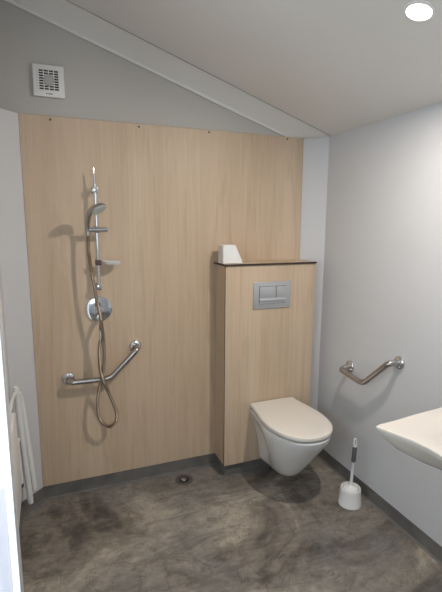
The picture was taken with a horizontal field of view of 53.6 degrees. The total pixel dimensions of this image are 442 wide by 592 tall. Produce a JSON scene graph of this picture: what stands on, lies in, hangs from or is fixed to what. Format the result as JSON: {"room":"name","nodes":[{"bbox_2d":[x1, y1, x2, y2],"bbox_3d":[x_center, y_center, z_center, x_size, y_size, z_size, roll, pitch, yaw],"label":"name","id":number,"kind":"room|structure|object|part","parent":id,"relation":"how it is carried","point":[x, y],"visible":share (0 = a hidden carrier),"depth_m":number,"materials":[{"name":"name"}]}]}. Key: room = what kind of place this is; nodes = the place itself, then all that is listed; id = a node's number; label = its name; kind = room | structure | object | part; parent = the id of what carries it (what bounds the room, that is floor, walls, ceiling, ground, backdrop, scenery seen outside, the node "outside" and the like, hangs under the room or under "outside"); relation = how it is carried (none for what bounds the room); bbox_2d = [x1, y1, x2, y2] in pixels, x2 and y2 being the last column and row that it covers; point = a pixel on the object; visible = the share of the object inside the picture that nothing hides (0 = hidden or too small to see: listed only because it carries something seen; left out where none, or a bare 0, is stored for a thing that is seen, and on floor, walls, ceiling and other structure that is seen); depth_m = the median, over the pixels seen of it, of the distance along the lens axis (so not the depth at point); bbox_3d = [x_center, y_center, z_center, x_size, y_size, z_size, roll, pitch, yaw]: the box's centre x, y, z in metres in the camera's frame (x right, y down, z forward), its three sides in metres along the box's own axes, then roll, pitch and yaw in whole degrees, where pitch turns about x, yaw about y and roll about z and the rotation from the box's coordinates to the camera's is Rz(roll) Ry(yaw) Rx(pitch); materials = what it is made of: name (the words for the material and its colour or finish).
{"room":"accessible bathroom","nodes":[
{"label":"accessible bathroom","id":0,"kind":"room"},
{"bbox_2d":[0,265,10,400],"bbox_3d":[-1.000,-0.127,1.692,0.182,2.823,1.112,-3,10,-21],"label":"wall","id":1,"kind":"structure","parent":0,"point":[1,291],"depth_m":2.13,"materials":[{"name":"white paint"}]},
{"bbox_2d":[9,386,36,522],"bbox_3d":[-0.942,1.018,2.145,0.145,1.118,1.096,-2,10,-12],"label":"shower seat","id":2,"kind":"object","parent":1,"relation":"attached to","point":[25,447],"visible":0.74,"depth_m":2.20,"materials":[{"name":"white plastic"}]},
{"bbox_3d":[-0.970,0.503,2.021,0.023,0.018,0.316,-3,10,-20],"label":"frame rail","id":3,"kind":"part","parent":2,"relation":"part of","materials":[{"name":"white plastic"}]},
{"bbox_3d":[-0.835,0.728,1.746,0.032,0.400,0.380,-3,10,-21],"label":"seat","id":4,"kind":"part","parent":2,"relation":"part of","materials":[{"name":"white plastic"}]},
{"bbox_3d":[-1.023,0.838,2.213,0.023,0.256,0.033,2,10,9],"label":"hinge arm","id":5,"kind":"part","parent":2,"relation":"part of","materials":[{"name":"white plastic"}]},
{"bbox_3d":[-1.011,0.767,2.231,0.034,0.655,0.062,7,12,35],"label":"leg","id":6,"kind":"part","parent":2,"relation":"part of","materials":[{"name":"white plastic"}]},
{"bbox_3d":[-1.003,0.746,2.246,0.041,0.566,0.077,7,12,34],"label":"leg","id":7,"kind":"part","parent":2,"relation":"part of","materials":[{"name":"white plastic"}]},
{"bbox_2d":[0,294,23,591],"bbox_3d":[-1.082,-0.122,1.027,0.989,3.034,0.050,-3,10,-21],"label":"wall","id":8,"kind":"structure","parent":0,"point":[1,320],"depth_m":1.30,"materials":[{"name":"white paint"}]},
{"bbox_2d":[0,327,21,591],"bbox_3d":[-1.006,0.357,1.122,0.826,2.059,0.062,-3,10,-21],"label":"door","id":9,"kind":"structure","parent":8,"relation":"in","point":[10,579],"depth_m":1.31,"materials":[{"name":"white plastic"}]},
{"bbox_2d":[0,0,282,480],"bbox_3d":[-0.640,-0.374,2.446,2.865,3.060,0.088,-3,10,-21],"label":"wall","id":10,"kind":"structure","parent":0,"point":[100,84],"depth_m":2.26,"materials":[{"name":"white paint"}]},
{"bbox_2d":[0,108,42,501],"bbox_3d":[-1.052,0.145,2.253,0.138,2.096,0.130,-3,10,-21],"label":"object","id":11,"kind":"structure","parent":10,"relation":"attached to","point":[13,241],"depth_m":2.21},
{"bbox_2d":[32,63,64,98],"bbox_3d":[-0.857,-1.068,2.175,0.147,0.150,0.030,-3,10,-21],"label":"fan","id":12,"kind":"object","parent":10,"relation":"attached to","point":[48,80],"visible":1,"depth_m":2.17,"materials":[{"name":"white plastic"}]},
{"bbox_2d":[37,68,59,91],"bbox_3d":[-0.853,-1.070,2.166,0.098,0.100,0.004,-3,10,-21],"label":"grille","id":13,"kind":"object","parent":12,"relation":"attached to","point":[48,79],"depth_m":2.16,"materials":[{"name":"white plastic"}]},
{"bbox_2d":[85,296,111,323],"bbox_3d":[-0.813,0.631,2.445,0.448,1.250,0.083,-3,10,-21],"label":"shower mixer","id":14,"kind":"object","parent":10,"relation":"attached to","point":[105,304],"visible":0.67,"depth_m":2.43,"materials":[{"name":"silver metal"}]},
{"bbox_3d":[-0.668,0.080,2.418,0.054,0.054,0.038,-3,10,-21],"label":"knob","id":15,"kind":"part","parent":14,"relation":"part of","materials":[{"name":"silver metal"}]},
{"bbox_2d":[89,168,107,290],"bbox_3d":[-0.663,-0.348,2.328,0.109,0.641,0.095,-3,10,-21],"label":"shower rail","id":16,"kind":"object","parent":10,"relation":"attached to","point":[96,229],"visible":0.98,"depth_m":2.30,"materials":[{"name":"silver metal"}]},
{"bbox_2d":[85,203,117,427],"bbox_3d":[-0.621,0.146,2.317,0.136,1.250,0.175,-3,10,-21],"label":"shower","id":17,"kind":"object","parent":16,"relation":"hanging from","point":[98,208],"visible":1,"depth_m":2.37,"materials":[{"name":"silver metal"}]},
{"bbox_3d":[-0.665,-0.384,2.223,0.036,0.156,0.130,-8,12,-39],"label":"handle","id":18,"kind":"part","parent":17,"relation":"part of","materials":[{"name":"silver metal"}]},
{"bbox_2d":[95,260,121,265],"bbox_3d":[-0.607,-0.182,2.362,0.139,0.029,0.072,-3,10,-21],"label":"soap dish","id":19,"kind":"object","parent":16,"relation":"attached to","point":[97,262],"visible":1,"depth_m":2.34,"materials":[{"name":"grey plastic"}]},
{"bbox_3d":[-0.590,-0.181,2.369,0.104,0.018,0.072,-3,10,-21],"label":"dish","id":20,"kind":"part","parent":19,"relation":"part of","materials":[{"name":"white plastic"}]},
{"bbox_2d":[62,340,141,384],"bbox_3d":[-0.662,0.381,2.462,0.447,0.220,0.081,-3,10,-21],"label":"grab bar","id":21,"kind":"object","parent":10,"relation":"attached to","point":[135,345],"visible":0.98,"depth_m":2.45,"materials":[{"name":"silver metal"}]},
{"bbox_2d":[19,453,216,543],"bbox_3d":[-0.698,1.160,2.313,0.734,0.078,1.614,5,11,25],"label":"baseboard","id":22,"kind":"structure","parent":10,"relation":"attached to","point":[55,491],"depth_m":2.64,"materials":[{"name":"grey plastic"}]},
{"bbox_2d":[4,0,280,134],"bbox_3d":[-0.445,-1.232,2.321,1.756,0.590,0.012,-3,10,-21],"label":"trim","id":23,"kind":"structure","parent":10,"relation":"attached to","point":[8,1],"depth_m":2.31,"materials":[{"name":"white paint"}]},
{"bbox_2d":[18,113,303,486],"bbox_3d":[-0.249,0.048,2.620,1.630,2.016,0.012,-3,10,-21],"label":"wall panel","id":24,"kind":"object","parent":10,"relation":"attached to","point":[171,196],"depth_m":2.52,"materials":[{"name":"brown wood"}]},
{"bbox_2d":[9,0,329,138],"bbox_3d":[-0.301,-1.262,2.308,2.036,0.676,0.135,-3,10,-21],"label":"ceiling beam","id":25,"kind":"structure","parent":10,"relation":"attached to","point":[63,13],"depth_m":2.31,"materials":[{"name":"white paint"}]},
{"bbox_2d":[72,3,328,134],"bbox_3d":[-0.608,-1.391,2.208,2.865,1.005,0.226,-3,10,-21],"label":"trim","id":26,"kind":"structure","parent":10,"relation":"attached to","point":[72,3],"depth_m":2.32,"materials":[{"name":"grey paint"}]},
{"bbox_2d":[299,137,329,409],"bbox_3d":[0.584,0.048,2.890,0.112,2.096,0.124,-3,10,-21],"label":"trim","id":27,"kind":"structure","parent":10,"relation":"attached to","point":[315,150],"depth_m":2.80,"materials":[{"name":"white paint"}]},
{"bbox_2d":[20,456,441,591],"bbox_3d":[-0.032,1.433,1.152,2.865,0.060,3.520,-3,10,-21],"label":"floor","id":28,"kind":"structure","parent":0,"point":[263,529],"depth_m":2.19,"materials":[{"name":"concrete"}]},
{"bbox_2d":[175,475,192,484],"bbox_3d":[-0.229,1.130,2.702,0.110,0.015,0.110,-3,10,-21],"label":"floor drain","id":29,"kind":"object","parent":28,"relation":"on","point":[182,479],"visible":1,"depth_m":2.69,"materials":[{"name":"grey metal"}]},
{"bbox_2d":[214,259,316,474],"bbox_3d":[0.273,0.449,2.788,0.616,1.335,0.187,-3,10,-21],"label":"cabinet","id":30,"kind":"object","parent":28,"relation":"on","point":[264,309],"visible":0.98,"depth_m":2.69,"materials":[{"name":"brown wood"}]},
{"bbox_2d":[218,244,242,263],"bbox_3d":[0.057,-0.248,2.569,0.129,0.108,0.088,-3,10,-21],"label":"plastic container","id":31,"kind":"object","parent":30,"relation":"on","point":[227,253],"visible":1,"depth_m":2.53,"materials":[{"name":"white plastic"}]},
{"bbox_3d":[0.309,-0.007,2.638,0.251,0.164,0.009,-3,10,-21],"label":"flush plate","id":32,"kind":"part","parent":30,"relation":"part of","materials":[{"name":"silver metal"}]},
{"bbox_2d":[250,397,332,475],"bbox_3d":[0.416,0.885,2.556,0.371,0.388,0.520,-3,10,-21],"label":"toilet","id":33,"kind":"object","parent":30,"relation":"attached to","point":[291,433],"visible":1,"depth_m":2.46,"materials":[{"name":"white ceramic"}]},
{"bbox_3d":[0.418,0.708,2.523,0.371,0.027,0.514,-3,10,-21],"label":"lid","id":34,"kind":"part","parent":33,"relation":"part of","materials":[{"name":"white plastic"}]},
{"bbox_2d":[338,481,361,509],"bbox_3d":[0.732,1.129,2.476,0.129,0.104,0.129,-3,10,-21],"label":"toilet brush holder","id":35,"kind":"object","parent":28,"relation":"on","point":[348,500],"visible":0.89,"depth_m":2.43,"materials":[{"name":"white plastic"}]},
{"bbox_2d":[343,438,358,491],"bbox_3d":[0.733,0.974,2.450,0.086,0.376,0.086,-3,10,-21],"label":"toilet brush","id":36,"kind":"object","parent":35,"relation":"in","point":[351,487],"visible":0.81,"depth_m":2.44,"materials":[{"name":"white plastic"}]},
{"bbox_3d":[0.732,1.075,2.467,0.086,0.020,0.086,-3,10,-21],"label":"splash lid","id":37,"kind":"part","parent":36,"relation":"part of","materials":[{"name":"white plastic"}]},
{"bbox_3d":[0.736,1.034,2.464,0.033,0.216,0.024,-3,10,-21],"label":"stem","id":38,"kind":"part","parent":36,"relation":"part of","materials":[{"name":"white plastic"}]},
{"bbox_2d":[67,0,441,135],"bbox_3d":[0.030,-1.108,0.604,2.865,1.005,3.276,-3,10,-21],"label":"ceiling","id":39,"kind":"structure","parent":0,"point":[334,66],"depth_m":1.89,"materials":[{"name":"white paint"}]},
{"bbox_2d":[403,0,435,21],"bbox_3d":[0.646,-0.925,1.422,0.099,0.036,0.104,-3,10,-21],"label":"recessed light","id":40,"kind":"object","parent":39,"relation":"in","point":[417,11],"visible":1,"depth_m":1.42,"materials":[{"name":"white plastic"}]},
{"bbox_2d":[317,103,441,546],"bbox_3d":[1.282,0.292,1.418,0.100,2.118,3.412,-3,10,-21],"label":"wall","id":41,"kind":"structure","parent":0,"point":[382,291],"depth_m":2.30,"materials":[{"name":"white paint"}]},
{"bbox_2d":[339,356,404,384],"bbox_3d":[0.806,0.386,2.409,0.081,0.220,0.454,-3,10,-21],"label":"grab bar","id":42,"kind":"object","parent":41,"relation":"attached to","point":[398,362],"visible":1,"depth_m":2.33,"materials":[{"name":"silver metal"}]},
{"bbox_2d":[317,449,441,565],"bbox_3d":[1.141,1.296,1.592,0.152,0.078,3.316,-3,10,-21],"label":"baseboard","id":43,"kind":"structure","parent":41,"relation":"attached to","point":[399,520],"depth_m":2.36,"materials":[{"name":"grey plastic"}]},
{"bbox_2d":[376,408,441,469],"bbox_3d":[0.932,0.583,1.475,0.541,0.140,0.670,-3,10,-21],"label":"basin","id":44,"kind":"object","parent":41,"relation":"attached to","point":[418,436],"visible":1,"depth_m":1.58,"materials":[{"name":"white ceramic"}]}
]}

